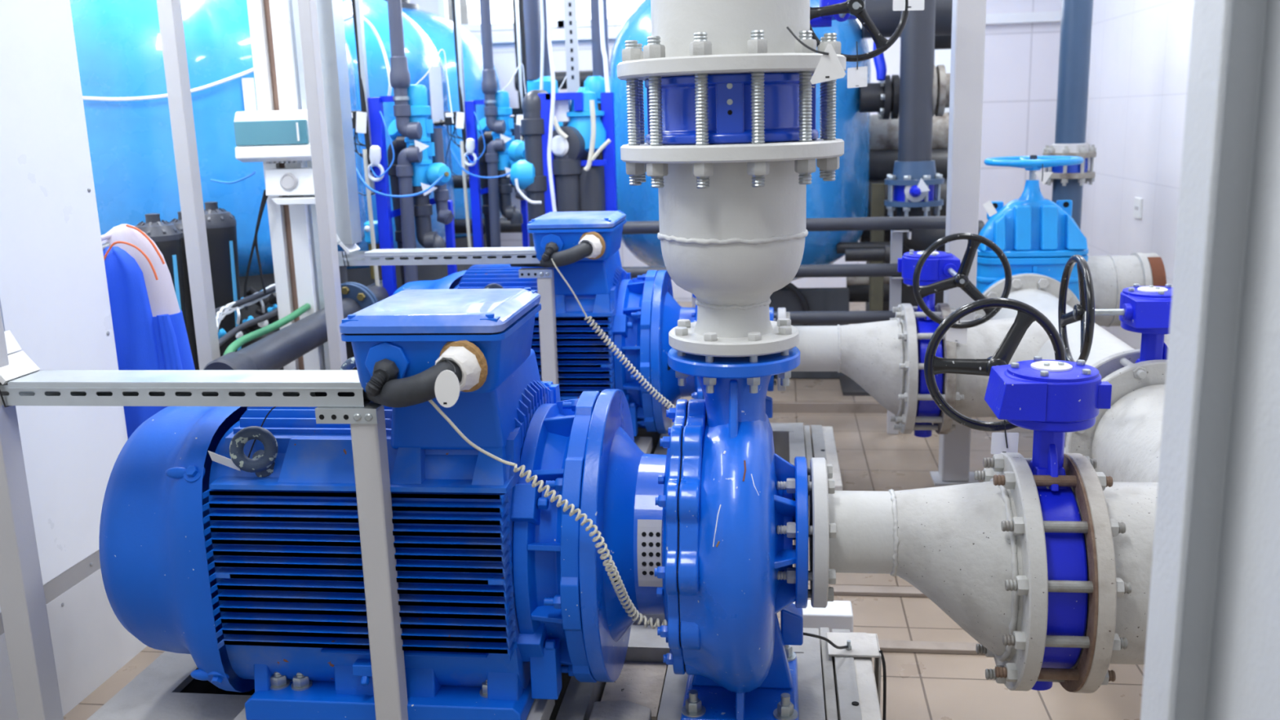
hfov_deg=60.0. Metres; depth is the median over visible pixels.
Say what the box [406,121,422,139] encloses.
socket
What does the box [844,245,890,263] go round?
pipe stub
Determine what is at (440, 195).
socket
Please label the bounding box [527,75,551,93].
control valve
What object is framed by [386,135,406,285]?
pipe
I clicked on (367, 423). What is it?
post
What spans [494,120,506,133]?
socket
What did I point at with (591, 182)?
pipe
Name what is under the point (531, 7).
pipe
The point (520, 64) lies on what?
air hose
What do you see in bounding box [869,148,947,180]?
pipe
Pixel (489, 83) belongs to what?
pipe
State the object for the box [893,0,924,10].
tag
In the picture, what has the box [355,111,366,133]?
card
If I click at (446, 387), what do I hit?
tag
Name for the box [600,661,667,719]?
concrete infill
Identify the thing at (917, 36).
dark riser
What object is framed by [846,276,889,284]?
pipe
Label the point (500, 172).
socket
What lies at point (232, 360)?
pipe
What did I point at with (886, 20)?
pipe
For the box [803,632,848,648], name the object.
earth wire
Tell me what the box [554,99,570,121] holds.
control plate
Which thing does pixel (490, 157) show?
socket
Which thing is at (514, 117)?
controller
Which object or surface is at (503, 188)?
socket
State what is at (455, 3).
cable conduit
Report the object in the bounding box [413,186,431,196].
tag
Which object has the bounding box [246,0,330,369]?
post
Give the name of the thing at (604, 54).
hose
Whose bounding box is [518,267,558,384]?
post
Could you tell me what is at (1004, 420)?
tie
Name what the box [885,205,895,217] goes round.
bolt
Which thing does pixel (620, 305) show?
motor
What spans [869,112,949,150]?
pipe
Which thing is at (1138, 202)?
wall socket
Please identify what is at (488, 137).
socket
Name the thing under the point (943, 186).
pipe
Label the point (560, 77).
pipe
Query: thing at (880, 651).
earth wire
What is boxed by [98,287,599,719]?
motor
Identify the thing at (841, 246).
pipe
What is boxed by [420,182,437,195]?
tag
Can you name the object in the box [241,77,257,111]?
paper sheet
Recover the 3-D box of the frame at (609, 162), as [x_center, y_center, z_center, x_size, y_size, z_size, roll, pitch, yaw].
[-0.282,-0.526,5.657,0.392,1.631,0.147,-5,13,-16]
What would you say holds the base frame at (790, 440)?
on the floor
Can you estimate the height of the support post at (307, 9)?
3.290 m
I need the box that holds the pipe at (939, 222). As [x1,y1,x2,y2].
[622,215,946,234]
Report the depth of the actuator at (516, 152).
5.99 m
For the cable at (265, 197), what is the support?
hanging from the box at (300, 180)
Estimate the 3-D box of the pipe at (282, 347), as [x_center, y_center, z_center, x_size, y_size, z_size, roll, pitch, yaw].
[-1.281,-0.130,4.378,0.240,0.242,1.567,0,12,7]
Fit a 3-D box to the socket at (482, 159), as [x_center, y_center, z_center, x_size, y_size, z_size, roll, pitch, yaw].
[-0.913,-1.181,6.468,0.075,0.052,0.075,0,12,7]
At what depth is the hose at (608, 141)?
5.41 m
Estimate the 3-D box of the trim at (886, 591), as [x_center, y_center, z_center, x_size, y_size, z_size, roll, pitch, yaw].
[1.305,0.735,3.461,1.410,0.014,0.050,0,12,7]
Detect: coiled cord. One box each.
[428,399,667,628]
[551,258,675,408]
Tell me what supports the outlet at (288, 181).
attached to the box at (300, 180)
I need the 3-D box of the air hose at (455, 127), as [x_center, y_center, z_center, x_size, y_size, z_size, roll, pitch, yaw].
[-1.031,-1.193,6.314,0.194,0.306,0.021,4,14,24]
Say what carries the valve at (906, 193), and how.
attached to the dark riser at (917, 36)
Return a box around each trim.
[471,10,1061,44]
[674,402,887,413]
[829,585,927,597]
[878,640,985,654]
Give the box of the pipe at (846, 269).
[622,263,902,279]
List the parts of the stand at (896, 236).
arm, arm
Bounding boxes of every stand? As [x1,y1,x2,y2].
[362,95,457,297]
[460,99,529,247]
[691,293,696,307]
[826,628,882,719]
[886,229,911,434]
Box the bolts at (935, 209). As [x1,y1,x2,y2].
[922,205,942,216]
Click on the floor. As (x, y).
(920, 686)
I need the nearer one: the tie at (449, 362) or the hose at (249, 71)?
the tie at (449, 362)
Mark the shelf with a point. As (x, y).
(287, 200)
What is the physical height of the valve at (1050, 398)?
0.807 m
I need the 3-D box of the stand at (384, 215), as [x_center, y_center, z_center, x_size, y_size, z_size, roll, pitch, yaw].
[-1.011,-0.374,5.076,0.428,1.625,0.140,-10,15,-34]
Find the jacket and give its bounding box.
[101,223,195,438]
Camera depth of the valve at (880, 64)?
5.60 m
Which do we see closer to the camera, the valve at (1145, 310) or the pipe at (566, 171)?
the valve at (1145, 310)
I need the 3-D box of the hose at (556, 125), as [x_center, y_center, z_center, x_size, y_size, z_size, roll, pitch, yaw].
[-0.392,-1.133,5.416,0.081,0.116,0.024,0,12,7]
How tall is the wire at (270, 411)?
0.120 m
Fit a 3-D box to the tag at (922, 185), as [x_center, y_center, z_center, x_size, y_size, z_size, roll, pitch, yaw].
[1.401,-0.867,5.498,0.075,0.075,0.009,0,12,7]
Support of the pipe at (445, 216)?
attached to the control valve at (427, 172)
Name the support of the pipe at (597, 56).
hanging from the ceiling
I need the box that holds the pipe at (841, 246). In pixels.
[836,241,890,253]
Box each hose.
[82,14,391,101]
[223,302,311,355]
[353,132,382,195]
[355,167,444,197]
[369,111,394,177]
[415,48,453,123]
[445,127,475,177]
[449,148,510,178]
[465,111,485,163]
[501,63,526,93]
[514,178,542,204]
[539,0,544,89]
[546,0,556,212]
[553,115,568,139]
[583,99,595,171]
[591,138,611,160]
[598,0,610,92]
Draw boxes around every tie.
[444,358,456,373]
[786,26,829,54]
[856,41,857,69]
[1004,419,1008,448]
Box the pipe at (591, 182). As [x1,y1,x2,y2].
[578,166,605,211]
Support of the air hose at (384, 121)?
attached to the stand at (384, 215)
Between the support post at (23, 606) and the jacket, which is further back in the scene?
the jacket
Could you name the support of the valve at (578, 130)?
attached to the pipe at (591, 182)
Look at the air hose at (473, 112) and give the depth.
6.25 m
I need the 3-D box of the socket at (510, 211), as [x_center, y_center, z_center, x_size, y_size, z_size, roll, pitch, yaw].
[-0.748,-0.854,6.456,0.052,0.090,0.090,0,12,7]
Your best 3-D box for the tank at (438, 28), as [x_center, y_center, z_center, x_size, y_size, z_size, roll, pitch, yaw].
[-1.723,-1.463,8.200,1.445,2.460,1.445,-10,15,-34]
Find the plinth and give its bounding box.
[811,424,842,490]
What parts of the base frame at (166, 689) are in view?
plate, shim plate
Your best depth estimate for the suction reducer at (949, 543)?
2.26 m
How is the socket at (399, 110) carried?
attached to the pipe at (399, 74)
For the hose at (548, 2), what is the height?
2.271 m
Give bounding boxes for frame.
[86,625,838,719]
[315,0,540,266]
[537,92,617,213]
[634,422,813,537]
[1140,0,1279,719]
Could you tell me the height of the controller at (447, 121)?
0.223 m
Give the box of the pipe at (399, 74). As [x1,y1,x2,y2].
[386,0,422,139]
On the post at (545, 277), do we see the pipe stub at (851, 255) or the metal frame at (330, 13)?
the metal frame at (330, 13)
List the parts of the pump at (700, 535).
vent plate, casing, volute casing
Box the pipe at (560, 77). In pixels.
[514,70,592,123]
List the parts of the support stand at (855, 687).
junction bracket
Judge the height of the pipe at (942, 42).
0.180 m
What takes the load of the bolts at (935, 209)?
attached to the dark riser at (917, 36)
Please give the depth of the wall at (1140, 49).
6.59 m
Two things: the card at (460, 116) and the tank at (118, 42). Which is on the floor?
the tank at (118, 42)
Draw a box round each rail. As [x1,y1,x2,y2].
[0,299,371,407]
[563,0,579,102]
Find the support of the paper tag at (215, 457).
attached to the motor at (255, 573)
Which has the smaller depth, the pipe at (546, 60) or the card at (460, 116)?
the card at (460, 116)
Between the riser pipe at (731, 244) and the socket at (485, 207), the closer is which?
the riser pipe at (731, 244)
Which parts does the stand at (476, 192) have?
hose coil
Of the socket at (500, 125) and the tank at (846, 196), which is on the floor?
the tank at (846, 196)
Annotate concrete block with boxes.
[588,700,651,719]
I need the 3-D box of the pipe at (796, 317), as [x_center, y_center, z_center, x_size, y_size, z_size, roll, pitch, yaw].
[0.778,-0.196,5.147,0.825,0.060,0.060,0,12,7]
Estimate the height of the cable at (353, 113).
0.223 m
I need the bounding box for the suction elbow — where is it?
[1058,359,1167,693]
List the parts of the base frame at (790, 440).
shim plate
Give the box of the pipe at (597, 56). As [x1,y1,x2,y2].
[590,0,609,77]
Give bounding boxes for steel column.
[929,0,986,485]
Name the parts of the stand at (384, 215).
hose coil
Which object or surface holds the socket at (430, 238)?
attached to the pipe at (423, 210)
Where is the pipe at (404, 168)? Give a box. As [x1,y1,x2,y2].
[395,145,422,284]
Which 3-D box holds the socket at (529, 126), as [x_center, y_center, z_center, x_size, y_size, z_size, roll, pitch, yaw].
[-0.527,-1.162,5.522,0.130,0.080,0.130,0,12,7]
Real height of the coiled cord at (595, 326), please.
0.581 m
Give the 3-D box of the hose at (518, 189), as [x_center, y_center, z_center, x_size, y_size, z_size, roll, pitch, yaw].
[-0.556,-0.836,5.503,0.131,0.130,0.016,0,12,7]
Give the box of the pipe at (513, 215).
[497,169,522,223]
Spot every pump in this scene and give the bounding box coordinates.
[578,346,812,719]
[649,270,776,433]
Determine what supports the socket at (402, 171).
attached to the pipe at (404, 168)
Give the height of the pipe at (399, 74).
1.845 m
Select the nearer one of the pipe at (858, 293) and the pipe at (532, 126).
the pipe at (532, 126)
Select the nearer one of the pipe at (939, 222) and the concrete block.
the concrete block
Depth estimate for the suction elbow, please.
2.22 m
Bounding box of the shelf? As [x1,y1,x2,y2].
[271,195,315,204]
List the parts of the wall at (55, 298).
kick plate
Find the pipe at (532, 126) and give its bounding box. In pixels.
[520,89,547,246]
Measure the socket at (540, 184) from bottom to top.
0.080 m
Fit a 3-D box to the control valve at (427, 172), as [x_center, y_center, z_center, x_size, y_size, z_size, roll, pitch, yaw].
[-1.003,-1.005,4.967,0.347,0.442,0.140,8,16,37]
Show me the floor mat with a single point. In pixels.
(849, 387)
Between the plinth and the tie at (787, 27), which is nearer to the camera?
the tie at (787, 27)
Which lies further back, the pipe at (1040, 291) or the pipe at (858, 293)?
the pipe at (858, 293)
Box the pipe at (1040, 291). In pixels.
[933,273,1140,447]
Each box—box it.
[233,109,311,163]
[265,167,315,204]
[792,600,853,635]
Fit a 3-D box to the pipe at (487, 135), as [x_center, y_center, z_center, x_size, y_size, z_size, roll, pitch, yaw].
[-0.874,-0.863,6.531,0.134,0.954,0.080,0,12,7]
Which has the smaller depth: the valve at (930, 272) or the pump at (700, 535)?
the pump at (700, 535)
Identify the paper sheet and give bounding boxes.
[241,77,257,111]
[428,66,444,125]
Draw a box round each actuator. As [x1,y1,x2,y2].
[507,139,524,162]
[510,159,555,190]
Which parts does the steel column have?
foot plate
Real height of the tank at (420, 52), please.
2.460 m
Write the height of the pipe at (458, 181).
0.089 m
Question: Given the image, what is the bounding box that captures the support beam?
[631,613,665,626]
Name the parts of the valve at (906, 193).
knob, sight glass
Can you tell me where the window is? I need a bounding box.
[438,0,641,31]
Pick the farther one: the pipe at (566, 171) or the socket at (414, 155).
the pipe at (566, 171)
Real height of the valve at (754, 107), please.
0.280 m
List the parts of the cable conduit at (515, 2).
rail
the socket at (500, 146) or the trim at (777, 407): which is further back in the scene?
the socket at (500, 146)
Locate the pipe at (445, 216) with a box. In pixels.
[430,128,453,224]
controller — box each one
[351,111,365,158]
[433,111,462,147]
[510,115,521,134]
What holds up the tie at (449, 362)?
attached to the cable at (418, 388)
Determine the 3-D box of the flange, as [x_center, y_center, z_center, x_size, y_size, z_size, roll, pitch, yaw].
[1.514,-1.369,5.643,0.142,0.255,0.256,0,12,7]
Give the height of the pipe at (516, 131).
0.435 m
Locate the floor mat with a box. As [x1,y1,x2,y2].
[839,375,871,395]
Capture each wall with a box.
[0,0,146,719]
[408,0,1062,301]
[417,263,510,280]
[1080,0,1194,349]
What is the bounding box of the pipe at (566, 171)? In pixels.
[552,152,581,212]
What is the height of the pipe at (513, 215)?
0.321 m
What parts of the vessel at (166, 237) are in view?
lid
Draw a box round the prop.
[868,182,884,311]
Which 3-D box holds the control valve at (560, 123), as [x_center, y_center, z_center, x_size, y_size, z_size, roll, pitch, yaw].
[-0.610,-1.627,7.763,0.312,0.442,0.226,0,12,7]
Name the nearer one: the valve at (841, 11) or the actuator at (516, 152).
the valve at (841, 11)
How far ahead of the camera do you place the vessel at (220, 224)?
4.42 m
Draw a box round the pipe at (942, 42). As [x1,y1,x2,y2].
[934,35,951,49]
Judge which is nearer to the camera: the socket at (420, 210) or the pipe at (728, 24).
the pipe at (728, 24)
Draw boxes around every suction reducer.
[777,303,918,434]
[808,452,1048,691]
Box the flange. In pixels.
[932,64,950,116]
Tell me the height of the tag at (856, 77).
0.065 m
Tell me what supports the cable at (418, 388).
attached to the motor at (255, 573)
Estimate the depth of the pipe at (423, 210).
5.00 m
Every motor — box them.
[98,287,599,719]
[392,210,657,436]
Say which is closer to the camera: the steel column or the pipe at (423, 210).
the steel column
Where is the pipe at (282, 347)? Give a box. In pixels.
[203,280,388,369]
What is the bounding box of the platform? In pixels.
[676,301,878,402]
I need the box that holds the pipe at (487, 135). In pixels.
[477,130,493,247]
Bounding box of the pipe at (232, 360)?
[203,351,257,369]
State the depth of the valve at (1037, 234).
4.91 m
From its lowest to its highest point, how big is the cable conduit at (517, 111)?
1.784 m
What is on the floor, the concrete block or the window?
the concrete block
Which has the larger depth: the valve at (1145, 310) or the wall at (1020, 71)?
the wall at (1020, 71)
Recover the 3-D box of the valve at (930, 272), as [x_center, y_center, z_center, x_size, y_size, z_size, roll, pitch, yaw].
[1.092,-0.092,4.105,0.325,0.815,0.654,-2,12,-1]
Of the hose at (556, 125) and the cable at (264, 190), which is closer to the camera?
the cable at (264, 190)
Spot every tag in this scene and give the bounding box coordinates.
[208,450,240,471]
[413,139,428,151]
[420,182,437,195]
[434,369,459,407]
[500,133,511,143]
[504,167,511,177]
[809,44,845,84]
[847,66,867,88]
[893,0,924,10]
[917,177,929,191]
[946,328,967,344]
[982,200,996,216]
[991,432,1018,454]
[1035,172,1052,184]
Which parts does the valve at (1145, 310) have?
position plate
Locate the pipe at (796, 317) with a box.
[773,311,895,324]
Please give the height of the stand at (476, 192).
1.625 m
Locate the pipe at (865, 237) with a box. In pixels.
[858,230,903,244]
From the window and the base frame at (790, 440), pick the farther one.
the window
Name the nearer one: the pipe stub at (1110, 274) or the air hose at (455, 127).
the pipe stub at (1110, 274)
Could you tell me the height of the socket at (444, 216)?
0.079 m
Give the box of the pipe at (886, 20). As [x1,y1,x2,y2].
[862,0,952,38]
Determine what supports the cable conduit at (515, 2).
attached to the ceiling
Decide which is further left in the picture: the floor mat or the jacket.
the jacket
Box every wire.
[248,406,275,457]
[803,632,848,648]
[879,649,886,719]
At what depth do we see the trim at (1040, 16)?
8.12 m
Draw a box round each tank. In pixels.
[70,0,368,331]
[342,0,455,289]
[384,0,502,248]
[608,0,871,288]
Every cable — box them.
[210,171,255,183]
[243,194,267,310]
[254,189,266,293]
[315,359,462,407]
[510,241,592,267]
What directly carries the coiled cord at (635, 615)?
hanging from the cable at (418, 388)
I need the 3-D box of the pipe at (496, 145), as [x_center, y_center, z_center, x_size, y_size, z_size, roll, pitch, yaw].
[-0.814,-0.574,6.469,0.126,1.410,0.079,0,12,7]
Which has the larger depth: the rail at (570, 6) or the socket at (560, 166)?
the rail at (570, 6)
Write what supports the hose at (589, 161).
hanging from the valve at (578, 130)
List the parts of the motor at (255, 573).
lid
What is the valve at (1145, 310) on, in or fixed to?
attached to the pipe at (1040, 291)
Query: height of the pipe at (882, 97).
0.225 m
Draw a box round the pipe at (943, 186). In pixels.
[867,178,946,217]
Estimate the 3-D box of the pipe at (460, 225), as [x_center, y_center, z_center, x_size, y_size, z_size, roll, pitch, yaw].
[-1.362,-0.920,7.646,1.183,0.098,0.100,0,12,7]
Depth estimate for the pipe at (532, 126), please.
5.50 m
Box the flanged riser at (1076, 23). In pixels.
[1042,0,1096,229]
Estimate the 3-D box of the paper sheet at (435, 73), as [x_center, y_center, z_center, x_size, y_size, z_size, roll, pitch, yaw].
[-1.185,-1.536,6.464,0.001,0.340,0.150,2,13,18]
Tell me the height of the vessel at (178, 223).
0.834 m
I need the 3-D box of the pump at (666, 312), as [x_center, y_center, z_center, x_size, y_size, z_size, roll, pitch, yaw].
[0.299,-0.060,4.294,0.452,0.810,0.636,0,12,7]
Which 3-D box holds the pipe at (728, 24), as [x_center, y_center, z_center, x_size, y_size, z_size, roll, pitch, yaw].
[0.157,-1.403,2.032,0.453,1.715,0.453,0,12,7]
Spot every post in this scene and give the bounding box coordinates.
[0,306,63,719]
[156,0,220,369]
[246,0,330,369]
[297,0,346,369]
[315,401,408,719]
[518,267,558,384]
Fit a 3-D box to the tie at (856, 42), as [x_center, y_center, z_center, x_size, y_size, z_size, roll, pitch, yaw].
[0.677,-0.951,3.462,0.007,0.085,0.008,0,12,7]
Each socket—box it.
[387,164,397,176]
[393,104,411,116]
[395,135,406,151]
[395,164,413,177]
[395,231,402,242]
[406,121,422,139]
[407,145,422,162]
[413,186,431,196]
[413,204,432,216]
[423,231,438,248]
[433,189,448,201]
[436,209,452,224]
[478,152,486,162]
[481,204,488,213]
[484,106,497,115]
[484,130,493,143]
[484,153,498,162]
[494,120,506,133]
[494,137,506,151]
[497,169,510,177]
[498,184,512,193]
[505,205,515,221]
[515,190,525,200]
[520,118,544,135]
[524,175,546,191]
[552,159,581,175]
[1133,196,1142,218]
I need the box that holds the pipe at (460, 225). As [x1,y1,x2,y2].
[453,217,521,233]
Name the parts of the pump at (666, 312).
casing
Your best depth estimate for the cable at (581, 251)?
3.85 m
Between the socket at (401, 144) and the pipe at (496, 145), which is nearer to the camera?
the socket at (401, 144)
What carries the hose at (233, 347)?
on the pipe at (282, 347)
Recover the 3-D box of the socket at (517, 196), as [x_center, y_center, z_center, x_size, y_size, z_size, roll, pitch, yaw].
[-0.697,-0.974,6.503,0.068,0.079,0.068,0,12,7]
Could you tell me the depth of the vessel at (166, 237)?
4.16 m
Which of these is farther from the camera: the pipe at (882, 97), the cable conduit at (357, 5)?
the pipe at (882, 97)
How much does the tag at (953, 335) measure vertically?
0.072 m
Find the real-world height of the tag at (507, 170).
0.060 m
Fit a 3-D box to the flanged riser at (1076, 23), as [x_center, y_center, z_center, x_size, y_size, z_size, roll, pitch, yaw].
[2.236,-1.458,5.721,0.263,3.280,0.263,-10,15,-32]
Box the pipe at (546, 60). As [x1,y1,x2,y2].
[539,0,551,75]
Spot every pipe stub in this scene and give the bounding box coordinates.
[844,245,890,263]
[1087,252,1166,327]
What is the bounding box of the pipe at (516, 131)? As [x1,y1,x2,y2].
[511,124,527,200]
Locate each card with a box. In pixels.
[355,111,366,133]
[455,111,464,128]
[515,115,523,125]
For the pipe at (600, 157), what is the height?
1.578 m
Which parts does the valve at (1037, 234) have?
stem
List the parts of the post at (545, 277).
post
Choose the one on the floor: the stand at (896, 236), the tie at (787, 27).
the stand at (896, 236)
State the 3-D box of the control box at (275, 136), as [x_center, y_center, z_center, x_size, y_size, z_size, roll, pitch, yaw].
[-1.389,-0.865,4.303,0.313,0.200,0.174,0,12,7]
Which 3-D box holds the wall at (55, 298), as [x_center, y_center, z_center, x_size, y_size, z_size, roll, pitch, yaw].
[-2.086,-0.188,2.079,0.911,2.600,2.621,0,12,7]
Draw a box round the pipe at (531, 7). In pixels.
[523,0,541,79]
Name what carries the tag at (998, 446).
hanging from the tie at (1004, 420)
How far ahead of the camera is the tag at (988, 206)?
4.82 m
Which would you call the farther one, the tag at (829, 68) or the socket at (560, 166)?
the socket at (560, 166)
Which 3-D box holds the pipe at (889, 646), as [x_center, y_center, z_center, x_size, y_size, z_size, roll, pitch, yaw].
[1.260,0.816,3.098,1.410,0.014,0.050,0,12,7]
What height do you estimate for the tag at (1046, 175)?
0.055 m
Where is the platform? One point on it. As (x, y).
(800, 390)
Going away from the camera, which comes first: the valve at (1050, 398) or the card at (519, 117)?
the valve at (1050, 398)
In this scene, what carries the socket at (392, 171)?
attached to the pipe at (399, 144)
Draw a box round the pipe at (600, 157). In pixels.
[595,102,603,166]
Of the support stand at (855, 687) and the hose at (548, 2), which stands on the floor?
the support stand at (855, 687)
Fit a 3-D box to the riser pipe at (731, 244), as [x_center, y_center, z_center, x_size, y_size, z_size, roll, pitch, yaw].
[0.191,-0.237,2.287,0.449,0.417,0.449,0,12,7]
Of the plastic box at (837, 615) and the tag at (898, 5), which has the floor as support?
the plastic box at (837, 615)
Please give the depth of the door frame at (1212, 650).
1.09 m
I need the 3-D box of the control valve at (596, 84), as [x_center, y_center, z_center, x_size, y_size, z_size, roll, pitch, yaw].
[-0.242,-1.363,6.621,0.168,0.640,0.168,0,12,7]
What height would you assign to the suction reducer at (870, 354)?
0.496 m
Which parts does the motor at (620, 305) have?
lid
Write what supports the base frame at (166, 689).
on the floor
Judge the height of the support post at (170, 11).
3.290 m
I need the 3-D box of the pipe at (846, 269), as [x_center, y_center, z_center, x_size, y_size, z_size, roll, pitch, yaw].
[0.398,-0.408,5.147,1.670,0.060,0.060,0,12,7]
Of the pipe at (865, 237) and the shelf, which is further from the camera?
the pipe at (865, 237)
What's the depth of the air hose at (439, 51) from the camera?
4.93 m
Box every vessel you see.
[134,213,186,331]
[168,211,199,369]
[204,201,243,356]
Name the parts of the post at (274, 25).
rail, rail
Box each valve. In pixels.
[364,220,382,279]
[387,84,451,186]
[477,90,515,169]
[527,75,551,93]
[551,87,605,159]
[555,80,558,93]
[557,121,563,126]
[583,75,605,102]
[622,30,840,188]
[809,0,909,62]
[873,41,886,80]
[888,184,940,202]
[889,232,1012,437]
[924,297,1131,690]
[976,155,1088,302]
[1057,254,1172,453]
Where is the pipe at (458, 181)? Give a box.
[453,174,514,188]
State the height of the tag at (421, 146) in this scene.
0.065 m
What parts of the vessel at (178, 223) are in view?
lid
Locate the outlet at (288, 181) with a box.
[280,173,297,190]
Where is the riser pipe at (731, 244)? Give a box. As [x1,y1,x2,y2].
[620,137,844,356]
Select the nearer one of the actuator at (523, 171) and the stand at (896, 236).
the stand at (896, 236)
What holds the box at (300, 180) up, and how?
attached to the post at (274, 25)
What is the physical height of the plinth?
0.212 m
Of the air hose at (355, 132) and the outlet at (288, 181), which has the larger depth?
the air hose at (355, 132)
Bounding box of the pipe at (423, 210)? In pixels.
[413,186,445,248]
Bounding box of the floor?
[63,413,1144,719]
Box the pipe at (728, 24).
[617,0,846,80]
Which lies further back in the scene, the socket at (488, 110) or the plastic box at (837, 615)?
the socket at (488, 110)
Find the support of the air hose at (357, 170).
attached to the control valve at (427, 172)
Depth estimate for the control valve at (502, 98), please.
6.33 m
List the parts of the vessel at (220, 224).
lid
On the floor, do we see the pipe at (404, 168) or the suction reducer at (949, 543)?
the pipe at (404, 168)
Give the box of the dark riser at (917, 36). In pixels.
[884,0,984,251]
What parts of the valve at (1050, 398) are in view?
position plate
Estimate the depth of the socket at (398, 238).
5.08 m
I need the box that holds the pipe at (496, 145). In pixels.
[484,137,506,247]
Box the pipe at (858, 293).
[846,284,889,302]
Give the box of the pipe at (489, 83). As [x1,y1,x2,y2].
[479,0,506,133]
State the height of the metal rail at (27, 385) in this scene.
1.920 m
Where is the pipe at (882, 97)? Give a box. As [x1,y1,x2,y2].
[859,74,899,119]
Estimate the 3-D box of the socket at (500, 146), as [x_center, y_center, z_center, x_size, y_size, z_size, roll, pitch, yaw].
[-0.796,-1.226,6.324,0.052,0.075,0.075,0,12,7]
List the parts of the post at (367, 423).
post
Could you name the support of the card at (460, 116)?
attached to the controller at (447, 121)
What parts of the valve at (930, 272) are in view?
position plate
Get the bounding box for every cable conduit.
[351,0,375,195]
[451,0,469,176]
[511,0,527,115]
[512,0,524,141]
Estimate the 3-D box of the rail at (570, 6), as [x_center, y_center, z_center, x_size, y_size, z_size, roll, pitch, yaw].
[-0.444,-2.453,6.882,0.080,1.678,0.011,0,12,7]
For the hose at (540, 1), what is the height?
1.640 m
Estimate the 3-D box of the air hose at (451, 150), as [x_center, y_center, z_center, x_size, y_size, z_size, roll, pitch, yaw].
[-0.870,-1.116,6.277,0.408,0.174,0.078,-2,12,-1]
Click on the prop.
(877, 206)
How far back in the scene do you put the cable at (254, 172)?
4.29 m

